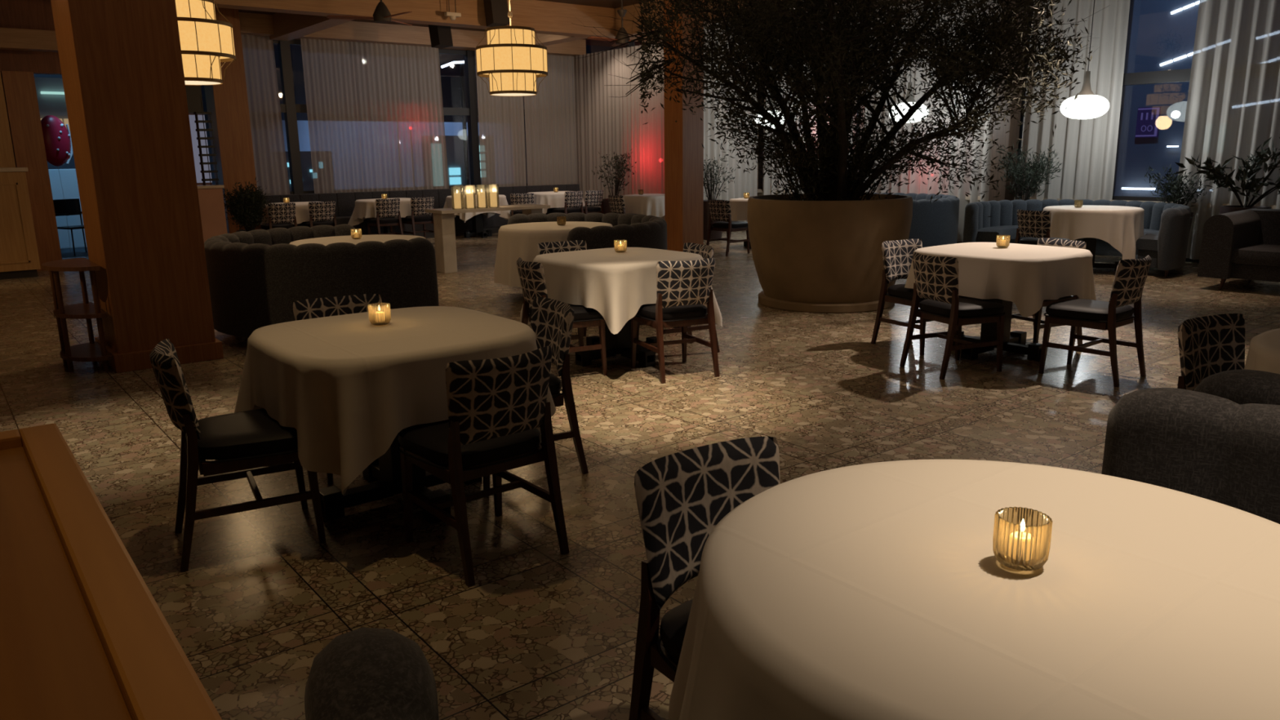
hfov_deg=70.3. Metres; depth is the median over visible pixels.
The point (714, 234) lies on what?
chair
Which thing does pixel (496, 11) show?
ceiling speaker
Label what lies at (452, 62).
tube
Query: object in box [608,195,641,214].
dining chair
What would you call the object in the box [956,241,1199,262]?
baseboard
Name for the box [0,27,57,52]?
ceiling beam
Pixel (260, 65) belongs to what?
curtain
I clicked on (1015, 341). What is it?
dining table
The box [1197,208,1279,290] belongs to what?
lounge sofa
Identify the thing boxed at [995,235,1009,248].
votive candle
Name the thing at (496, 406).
dining chair
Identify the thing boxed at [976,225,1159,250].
seat cushion
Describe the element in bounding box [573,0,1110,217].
tree
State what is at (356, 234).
votive candle
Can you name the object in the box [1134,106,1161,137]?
sign
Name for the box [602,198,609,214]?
pot
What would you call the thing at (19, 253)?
cabinet
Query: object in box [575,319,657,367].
dining table
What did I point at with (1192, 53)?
led strip
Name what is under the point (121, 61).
wooden column
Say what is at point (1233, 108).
curtain
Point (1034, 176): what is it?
potted shrub
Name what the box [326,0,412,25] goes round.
ceiling fan
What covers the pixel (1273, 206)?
trim
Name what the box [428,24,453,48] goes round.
ceiling speaker
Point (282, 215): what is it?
dining chair
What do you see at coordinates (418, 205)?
dining chair
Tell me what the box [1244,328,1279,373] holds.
tablecloth
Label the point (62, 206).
patio chair
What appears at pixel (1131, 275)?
dining chair
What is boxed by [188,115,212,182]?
lit window
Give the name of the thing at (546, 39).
ceiling beam
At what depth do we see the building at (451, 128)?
22.21 m
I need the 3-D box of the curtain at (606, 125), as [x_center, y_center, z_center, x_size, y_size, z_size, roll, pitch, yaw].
[-0.300,-4.282,17.636,0.098,3.370,3.300,-11,16,-37]
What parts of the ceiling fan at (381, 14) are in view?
blade, motor, blade, blade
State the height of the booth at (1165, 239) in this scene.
0.790 m
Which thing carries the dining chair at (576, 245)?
on the floor
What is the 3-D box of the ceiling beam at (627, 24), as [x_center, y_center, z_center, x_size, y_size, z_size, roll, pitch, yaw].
[0.868,-5.103,13.191,0.300,0.430,3.700,-11,16,-37]
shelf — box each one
[41,257,100,271]
[53,302,106,319]
[59,341,112,361]
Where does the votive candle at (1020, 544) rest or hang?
on the tablecloth at (878, 590)
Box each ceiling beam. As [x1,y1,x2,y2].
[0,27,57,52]
[213,0,662,43]
[269,12,353,40]
[535,33,587,45]
[615,0,802,38]
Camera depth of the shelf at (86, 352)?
6.50 m
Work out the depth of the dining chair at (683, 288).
5.94 m
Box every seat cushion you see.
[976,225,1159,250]
[1231,244,1279,266]
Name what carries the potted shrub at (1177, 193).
on the floor
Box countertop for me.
[0,167,28,172]
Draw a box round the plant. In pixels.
[1172,137,1279,213]
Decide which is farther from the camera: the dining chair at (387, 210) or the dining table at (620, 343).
the dining chair at (387, 210)
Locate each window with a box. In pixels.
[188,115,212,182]
[200,43,624,184]
[272,39,578,194]
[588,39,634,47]
[757,1,1191,201]
[1114,0,1199,197]
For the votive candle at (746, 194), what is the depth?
14.18 m
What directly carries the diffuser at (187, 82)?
attached to the lantern chandelier at (206, 42)
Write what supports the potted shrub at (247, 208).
on the floor
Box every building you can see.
[281,120,479,151]
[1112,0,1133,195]
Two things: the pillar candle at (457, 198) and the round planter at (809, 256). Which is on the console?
the pillar candle at (457, 198)
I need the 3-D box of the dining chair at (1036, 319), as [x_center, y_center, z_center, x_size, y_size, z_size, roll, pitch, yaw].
[2.992,-0.493,6.817,0.542,0.795,0.483,-7,14,-25]
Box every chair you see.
[53,198,87,256]
[149,338,325,572]
[260,202,297,230]
[293,293,382,484]
[301,200,337,227]
[366,198,403,235]
[396,346,568,586]
[401,196,434,238]
[483,297,588,489]
[510,193,533,216]
[516,257,607,375]
[537,240,603,336]
[552,191,583,213]
[573,190,604,213]
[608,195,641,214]
[628,436,780,719]
[631,257,719,383]
[636,242,719,359]
[703,200,725,239]
[706,200,749,256]
[871,238,961,355]
[899,252,1005,379]
[1011,237,1086,345]
[1014,209,1070,244]
[1038,254,1151,386]
[1177,313,1244,391]
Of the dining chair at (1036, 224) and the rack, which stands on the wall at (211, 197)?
the rack
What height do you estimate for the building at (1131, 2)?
9.020 m
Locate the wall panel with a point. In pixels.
(193, 93)
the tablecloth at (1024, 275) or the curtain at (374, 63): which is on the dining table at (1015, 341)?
the tablecloth at (1024, 275)
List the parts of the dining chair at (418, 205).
leg, leg, seat, seat frame, backrest, leg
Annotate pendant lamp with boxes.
[755,97,784,128]
[888,5,928,123]
[1060,0,1110,119]
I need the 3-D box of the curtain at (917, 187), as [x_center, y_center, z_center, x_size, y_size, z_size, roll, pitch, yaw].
[4.542,-3.768,14.418,0.174,3.670,2.600,-11,16,-37]
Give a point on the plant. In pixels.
(1218, 175)
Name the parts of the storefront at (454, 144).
pane, pane, pane, pane, pane, pane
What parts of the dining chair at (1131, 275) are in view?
leg, leg, seat, seat frame, leg, backrest, leg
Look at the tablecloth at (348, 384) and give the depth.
3.41 m
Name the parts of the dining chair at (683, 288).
leg, leg, seat frame, seat, leg, backrest, leg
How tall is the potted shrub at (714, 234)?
1.453 m
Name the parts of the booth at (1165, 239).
leg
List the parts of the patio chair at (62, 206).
armrest, backrest, seat, leg, leg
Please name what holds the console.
on the floor
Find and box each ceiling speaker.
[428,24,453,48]
[483,0,509,26]
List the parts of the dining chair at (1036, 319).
leg, seat frame, backrest, leg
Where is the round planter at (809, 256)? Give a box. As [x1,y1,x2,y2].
[746,193,912,313]
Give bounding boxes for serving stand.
[41,257,112,372]
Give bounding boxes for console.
[425,204,550,273]
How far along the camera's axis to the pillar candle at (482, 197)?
11.75 m
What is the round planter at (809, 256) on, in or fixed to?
on the floor
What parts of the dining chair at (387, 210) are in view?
leg, leg, seat, seat frame, backrest, leg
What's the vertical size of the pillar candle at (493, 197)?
0.290 m
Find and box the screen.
[40,118,70,130]
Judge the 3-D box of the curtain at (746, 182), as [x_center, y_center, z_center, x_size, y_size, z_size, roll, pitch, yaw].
[1.577,-4.252,16.718,1.700,3.670,0.145,-11,16,-37]
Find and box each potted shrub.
[222,177,274,231]
[591,149,636,214]
[703,154,736,239]
[993,137,1062,200]
[1144,163,1216,237]
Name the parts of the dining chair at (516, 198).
seat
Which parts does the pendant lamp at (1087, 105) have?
globe, cord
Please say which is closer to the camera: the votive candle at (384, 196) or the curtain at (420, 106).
the votive candle at (384, 196)
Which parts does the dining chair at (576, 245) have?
backrest, leg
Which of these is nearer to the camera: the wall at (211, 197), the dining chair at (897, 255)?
the dining chair at (897, 255)
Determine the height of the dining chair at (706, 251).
0.795 m
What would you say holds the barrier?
on the pavement
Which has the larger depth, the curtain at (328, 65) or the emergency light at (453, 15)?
the curtain at (328, 65)
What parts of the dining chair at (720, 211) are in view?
leg, backrest, leg, seat frame, seat, leg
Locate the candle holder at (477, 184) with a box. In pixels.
[476,184,488,206]
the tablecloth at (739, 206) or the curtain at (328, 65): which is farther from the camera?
the curtain at (328, 65)
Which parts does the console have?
leg, leg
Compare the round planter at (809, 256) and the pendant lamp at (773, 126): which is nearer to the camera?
the round planter at (809, 256)
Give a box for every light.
[444,0,461,20]
[1121,187,1155,190]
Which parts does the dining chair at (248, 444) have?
backrest, leg, leg, seat, seat frame, leg, leg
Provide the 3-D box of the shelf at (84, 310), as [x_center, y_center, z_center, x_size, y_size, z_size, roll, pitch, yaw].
[-4.061,-0.349,6.549,0.279,0.028,0.680,-11,16,-37]
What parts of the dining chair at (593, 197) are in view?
leg, seat, backrest, leg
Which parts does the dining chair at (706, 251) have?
leg, leg, backrest, leg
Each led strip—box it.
[1160,52,1193,66]
[1170,0,1199,14]
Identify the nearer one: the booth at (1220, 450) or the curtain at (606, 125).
the booth at (1220, 450)
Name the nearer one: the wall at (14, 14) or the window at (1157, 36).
the wall at (14, 14)
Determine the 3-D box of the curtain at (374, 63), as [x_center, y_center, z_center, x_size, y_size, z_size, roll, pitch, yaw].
[-4.675,-3.935,16.362,0.750,3.370,0.091,-11,16,-37]
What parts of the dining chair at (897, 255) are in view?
leg, backrest, seat frame, leg, seat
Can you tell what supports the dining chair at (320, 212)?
on the floor
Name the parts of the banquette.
backrest, seat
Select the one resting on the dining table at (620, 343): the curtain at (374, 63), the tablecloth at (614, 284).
the tablecloth at (614, 284)
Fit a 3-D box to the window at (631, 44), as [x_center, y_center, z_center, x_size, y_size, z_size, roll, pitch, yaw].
[-0.204,-4.803,17.665,0.140,2.970,3.600,-11,16,-37]
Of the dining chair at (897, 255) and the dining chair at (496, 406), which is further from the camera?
the dining chair at (897, 255)
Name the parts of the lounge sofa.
leg, arm, backrest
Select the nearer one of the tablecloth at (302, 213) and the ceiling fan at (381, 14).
the ceiling fan at (381, 14)
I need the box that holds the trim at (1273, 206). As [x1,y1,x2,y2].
[757,189,1275,208]
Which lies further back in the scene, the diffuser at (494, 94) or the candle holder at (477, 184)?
the candle holder at (477, 184)
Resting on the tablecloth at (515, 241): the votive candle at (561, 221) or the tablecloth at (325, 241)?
the votive candle at (561, 221)
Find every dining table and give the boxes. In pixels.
[319,426,482,524]
[463,213,492,238]
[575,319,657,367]
[743,240,751,248]
[952,298,1042,360]
[1082,237,1119,271]
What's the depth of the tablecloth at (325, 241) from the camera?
8.05 m
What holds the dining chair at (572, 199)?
on the floor
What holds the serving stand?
on the floor
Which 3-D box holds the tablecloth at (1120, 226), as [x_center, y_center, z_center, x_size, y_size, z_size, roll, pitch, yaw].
[5.491,-1.554,11.080,1.140,0.602,1.139,6,14,26]
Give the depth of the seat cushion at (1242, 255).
9.18 m
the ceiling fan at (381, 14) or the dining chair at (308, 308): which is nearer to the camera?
the dining chair at (308, 308)
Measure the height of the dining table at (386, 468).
0.745 m
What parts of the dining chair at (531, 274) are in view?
leg, backrest, seat, seat frame, leg, leg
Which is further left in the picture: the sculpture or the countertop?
the countertop
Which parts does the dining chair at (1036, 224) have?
leg, backrest, seat, leg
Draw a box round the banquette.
[261,183,579,238]
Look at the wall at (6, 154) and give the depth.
11.89 m
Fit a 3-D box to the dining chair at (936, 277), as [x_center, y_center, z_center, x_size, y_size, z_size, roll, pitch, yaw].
[2.122,-0.324,6.125,0.542,0.795,0.483,-6,14,-22]
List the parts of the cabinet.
panel moulding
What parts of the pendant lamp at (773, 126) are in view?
globe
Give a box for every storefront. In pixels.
[34,77,68,124]
[285,151,314,191]
[444,135,481,186]
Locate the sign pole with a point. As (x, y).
(461, 68)
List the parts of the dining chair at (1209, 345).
leg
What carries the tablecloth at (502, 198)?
on the dining table at (477, 220)
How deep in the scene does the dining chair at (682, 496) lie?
2.07 m
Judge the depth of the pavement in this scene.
15.05 m
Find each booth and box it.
[204,224,439,337]
[304,387,1279,719]
[507,212,666,249]
[869,192,959,247]
[962,199,1191,277]
[1193,369,1279,404]
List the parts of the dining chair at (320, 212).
leg, seat, backrest, leg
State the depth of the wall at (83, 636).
0.77 m
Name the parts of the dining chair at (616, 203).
backrest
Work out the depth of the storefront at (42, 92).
16.10 m
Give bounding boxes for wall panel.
[185,85,204,113]
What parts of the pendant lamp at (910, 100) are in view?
globe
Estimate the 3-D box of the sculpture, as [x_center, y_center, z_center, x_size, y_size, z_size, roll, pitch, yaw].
[-9.377,-2.839,14.740,0.281,2.190,0.503,8,15,34]
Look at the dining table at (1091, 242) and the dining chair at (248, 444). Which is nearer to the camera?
the dining chair at (248, 444)
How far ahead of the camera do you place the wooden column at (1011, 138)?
13.18 m
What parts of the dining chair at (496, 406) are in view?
leg, leg, seat, seat frame, leg, backrest, leg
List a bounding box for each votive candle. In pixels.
[283,197,289,203]
[350,228,361,239]
[368,302,391,325]
[381,193,386,199]
[556,216,565,225]
[613,239,626,252]
[743,192,749,198]
[992,506,1053,571]
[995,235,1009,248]
[1074,200,1083,207]
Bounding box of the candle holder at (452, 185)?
[452,185,464,208]
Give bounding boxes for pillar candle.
[451,186,463,209]
[463,185,475,208]
[475,185,488,208]
[487,184,499,207]
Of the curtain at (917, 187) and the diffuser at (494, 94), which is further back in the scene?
the curtain at (917, 187)
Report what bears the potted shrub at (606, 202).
on the floor
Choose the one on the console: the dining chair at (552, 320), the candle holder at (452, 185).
the candle holder at (452, 185)
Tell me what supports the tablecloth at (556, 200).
on the dining table
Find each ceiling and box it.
[238,0,919,48]
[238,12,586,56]
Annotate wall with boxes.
[0,0,212,185]
[0,71,15,167]
[0,423,222,719]
[197,184,227,242]
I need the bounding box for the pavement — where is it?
[60,247,88,257]
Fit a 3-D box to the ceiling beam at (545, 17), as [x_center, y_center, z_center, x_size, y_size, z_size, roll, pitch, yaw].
[-4.535,-4.658,11.546,13.900,0.430,0.300,-11,16,-37]
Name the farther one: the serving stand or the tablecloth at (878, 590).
the serving stand
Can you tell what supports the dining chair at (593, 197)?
on the floor
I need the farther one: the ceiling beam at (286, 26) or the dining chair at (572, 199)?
the dining chair at (572, 199)
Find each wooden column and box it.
[50,0,223,373]
[204,7,261,233]
[663,0,703,251]
[988,0,1027,200]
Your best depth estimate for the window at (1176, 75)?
12.01 m
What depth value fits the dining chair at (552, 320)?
4.20 m
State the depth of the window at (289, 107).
15.76 m
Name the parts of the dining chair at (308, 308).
leg, backrest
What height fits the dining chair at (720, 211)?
0.795 m
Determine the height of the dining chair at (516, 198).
0.795 m
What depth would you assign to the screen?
16.26 m
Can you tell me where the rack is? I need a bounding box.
[193,94,218,185]
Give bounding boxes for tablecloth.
[234,306,555,494]
[260,201,310,224]
[289,234,439,293]
[347,197,411,226]
[443,194,511,222]
[493,221,612,288]
[520,247,722,334]
[527,191,585,213]
[622,193,664,217]
[668,459,1279,719]
[729,197,748,221]
[904,242,1096,317]
[1043,204,1144,259]
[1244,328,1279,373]
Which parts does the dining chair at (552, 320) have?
leg, backrest, seat, seat frame, leg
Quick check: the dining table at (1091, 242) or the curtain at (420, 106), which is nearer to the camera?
the dining table at (1091, 242)
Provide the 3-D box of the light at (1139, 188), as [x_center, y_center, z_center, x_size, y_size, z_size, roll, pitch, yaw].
[10.315,-3.546,18.815,0.050,0.040,0.650,-11,16,-37]
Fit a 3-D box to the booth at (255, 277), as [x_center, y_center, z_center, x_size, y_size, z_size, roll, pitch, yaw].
[-2.816,-0.662,7.808,1.610,0.830,2.208,-11,16,-37]
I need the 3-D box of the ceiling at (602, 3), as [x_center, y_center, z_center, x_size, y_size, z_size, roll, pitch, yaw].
[-0.199,-4.116,7.667,16.500,0.120,19.800,-11,16,-37]
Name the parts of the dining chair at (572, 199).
leg, seat, backrest, leg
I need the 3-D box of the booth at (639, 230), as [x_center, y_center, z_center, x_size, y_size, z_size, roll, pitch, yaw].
[-0.432,-1.056,9.403,1.350,0.830,2.308,-6,14,-21]
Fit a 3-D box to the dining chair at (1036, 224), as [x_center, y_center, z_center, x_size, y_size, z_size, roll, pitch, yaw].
[4.556,-1.306,10.309,0.541,0.795,0.483,-9,15,-31]
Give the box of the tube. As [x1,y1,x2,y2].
[440,60,464,68]
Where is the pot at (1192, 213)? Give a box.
[1188,211,1193,237]
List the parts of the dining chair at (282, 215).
leg, seat, backrest, leg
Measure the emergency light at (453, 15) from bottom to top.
0.410 m
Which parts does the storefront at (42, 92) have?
patio canopy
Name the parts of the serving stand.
post, post, post, post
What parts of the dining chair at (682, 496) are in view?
leg, seat frame, seat, backrest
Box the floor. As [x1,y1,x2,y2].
[0,230,1279,719]
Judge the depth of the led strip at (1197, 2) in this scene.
17.73 m
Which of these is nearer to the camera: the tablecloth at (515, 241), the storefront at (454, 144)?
the tablecloth at (515, 241)
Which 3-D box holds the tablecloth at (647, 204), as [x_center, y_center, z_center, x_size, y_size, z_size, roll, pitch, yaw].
[0.181,-2.644,15.949,0.972,0.499,0.983,11,17,41]
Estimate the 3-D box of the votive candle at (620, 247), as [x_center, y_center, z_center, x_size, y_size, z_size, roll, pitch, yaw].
[-0.143,-0.836,6.679,0.092,0.089,0.092,-11,16,-37]
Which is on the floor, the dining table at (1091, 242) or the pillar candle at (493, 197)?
the dining table at (1091, 242)
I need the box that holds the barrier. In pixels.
[48,168,87,248]
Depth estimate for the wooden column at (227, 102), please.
13.79 m
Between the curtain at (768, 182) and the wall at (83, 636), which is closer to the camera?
the wall at (83, 636)
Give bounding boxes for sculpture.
[40,115,73,250]
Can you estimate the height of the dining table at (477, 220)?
0.745 m
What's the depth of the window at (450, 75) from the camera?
31.42 m
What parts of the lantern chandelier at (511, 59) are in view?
stem, lamp shade, lamp shade, lamp shade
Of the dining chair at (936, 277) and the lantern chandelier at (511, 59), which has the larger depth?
the lantern chandelier at (511, 59)
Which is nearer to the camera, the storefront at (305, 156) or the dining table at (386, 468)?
the dining table at (386, 468)
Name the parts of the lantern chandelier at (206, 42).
lamp shade, lamp shade, lamp shade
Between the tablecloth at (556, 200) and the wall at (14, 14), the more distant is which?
the tablecloth at (556, 200)
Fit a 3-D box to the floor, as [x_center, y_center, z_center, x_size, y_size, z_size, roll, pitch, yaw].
[-0.190,-0.364,8.488,16.400,0.120,19.800,-11,16,-37]
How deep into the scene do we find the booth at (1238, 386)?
2.56 m
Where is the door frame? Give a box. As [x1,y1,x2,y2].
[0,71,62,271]
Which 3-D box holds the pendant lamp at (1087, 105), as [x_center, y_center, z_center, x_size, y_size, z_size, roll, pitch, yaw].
[5.451,-3.894,10.983,0.558,1.906,0.550,-11,16,-37]
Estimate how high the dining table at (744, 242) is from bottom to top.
0.745 m
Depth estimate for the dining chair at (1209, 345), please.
3.68 m
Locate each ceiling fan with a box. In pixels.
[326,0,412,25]
[586,0,652,46]
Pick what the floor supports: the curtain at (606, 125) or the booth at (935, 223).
the booth at (935, 223)
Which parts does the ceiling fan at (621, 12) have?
blade, motor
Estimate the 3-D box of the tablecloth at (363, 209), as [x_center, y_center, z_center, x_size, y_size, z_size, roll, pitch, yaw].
[-4.348,-2.536,15.629,1.106,0.452,0.880,-11,16,-37]
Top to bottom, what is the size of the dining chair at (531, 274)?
0.795 m
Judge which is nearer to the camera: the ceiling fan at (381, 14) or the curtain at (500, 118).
the ceiling fan at (381, 14)
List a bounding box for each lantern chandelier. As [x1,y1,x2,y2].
[175,0,235,84]
[475,0,547,96]
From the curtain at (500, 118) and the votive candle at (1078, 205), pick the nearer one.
the votive candle at (1078, 205)
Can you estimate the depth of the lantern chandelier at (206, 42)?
7.37 m
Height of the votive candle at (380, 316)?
0.089 m
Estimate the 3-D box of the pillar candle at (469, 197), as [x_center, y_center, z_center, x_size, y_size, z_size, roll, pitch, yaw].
[-2.184,-2.093,11.676,0.140,0.290,0.140,8,15,34]
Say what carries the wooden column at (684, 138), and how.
on the floor
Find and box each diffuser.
[184,80,220,84]
[493,93,534,96]
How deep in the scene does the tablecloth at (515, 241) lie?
8.97 m
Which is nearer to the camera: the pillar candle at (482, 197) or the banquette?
the pillar candle at (482, 197)
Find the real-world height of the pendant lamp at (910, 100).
1.906 m
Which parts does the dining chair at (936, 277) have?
leg, backrest, leg, leg, seat frame, seat, leg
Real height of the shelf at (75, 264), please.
0.028 m
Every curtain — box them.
[240,34,289,195]
[300,38,364,193]
[352,41,401,191]
[392,44,448,190]
[475,49,526,187]
[524,54,578,186]
[574,43,664,219]
[703,22,758,222]
[762,12,859,195]
[859,0,1001,241]
[1017,0,1130,200]
[1177,0,1279,259]
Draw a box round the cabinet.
[0,167,40,279]
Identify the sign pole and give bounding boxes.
[458,63,469,185]

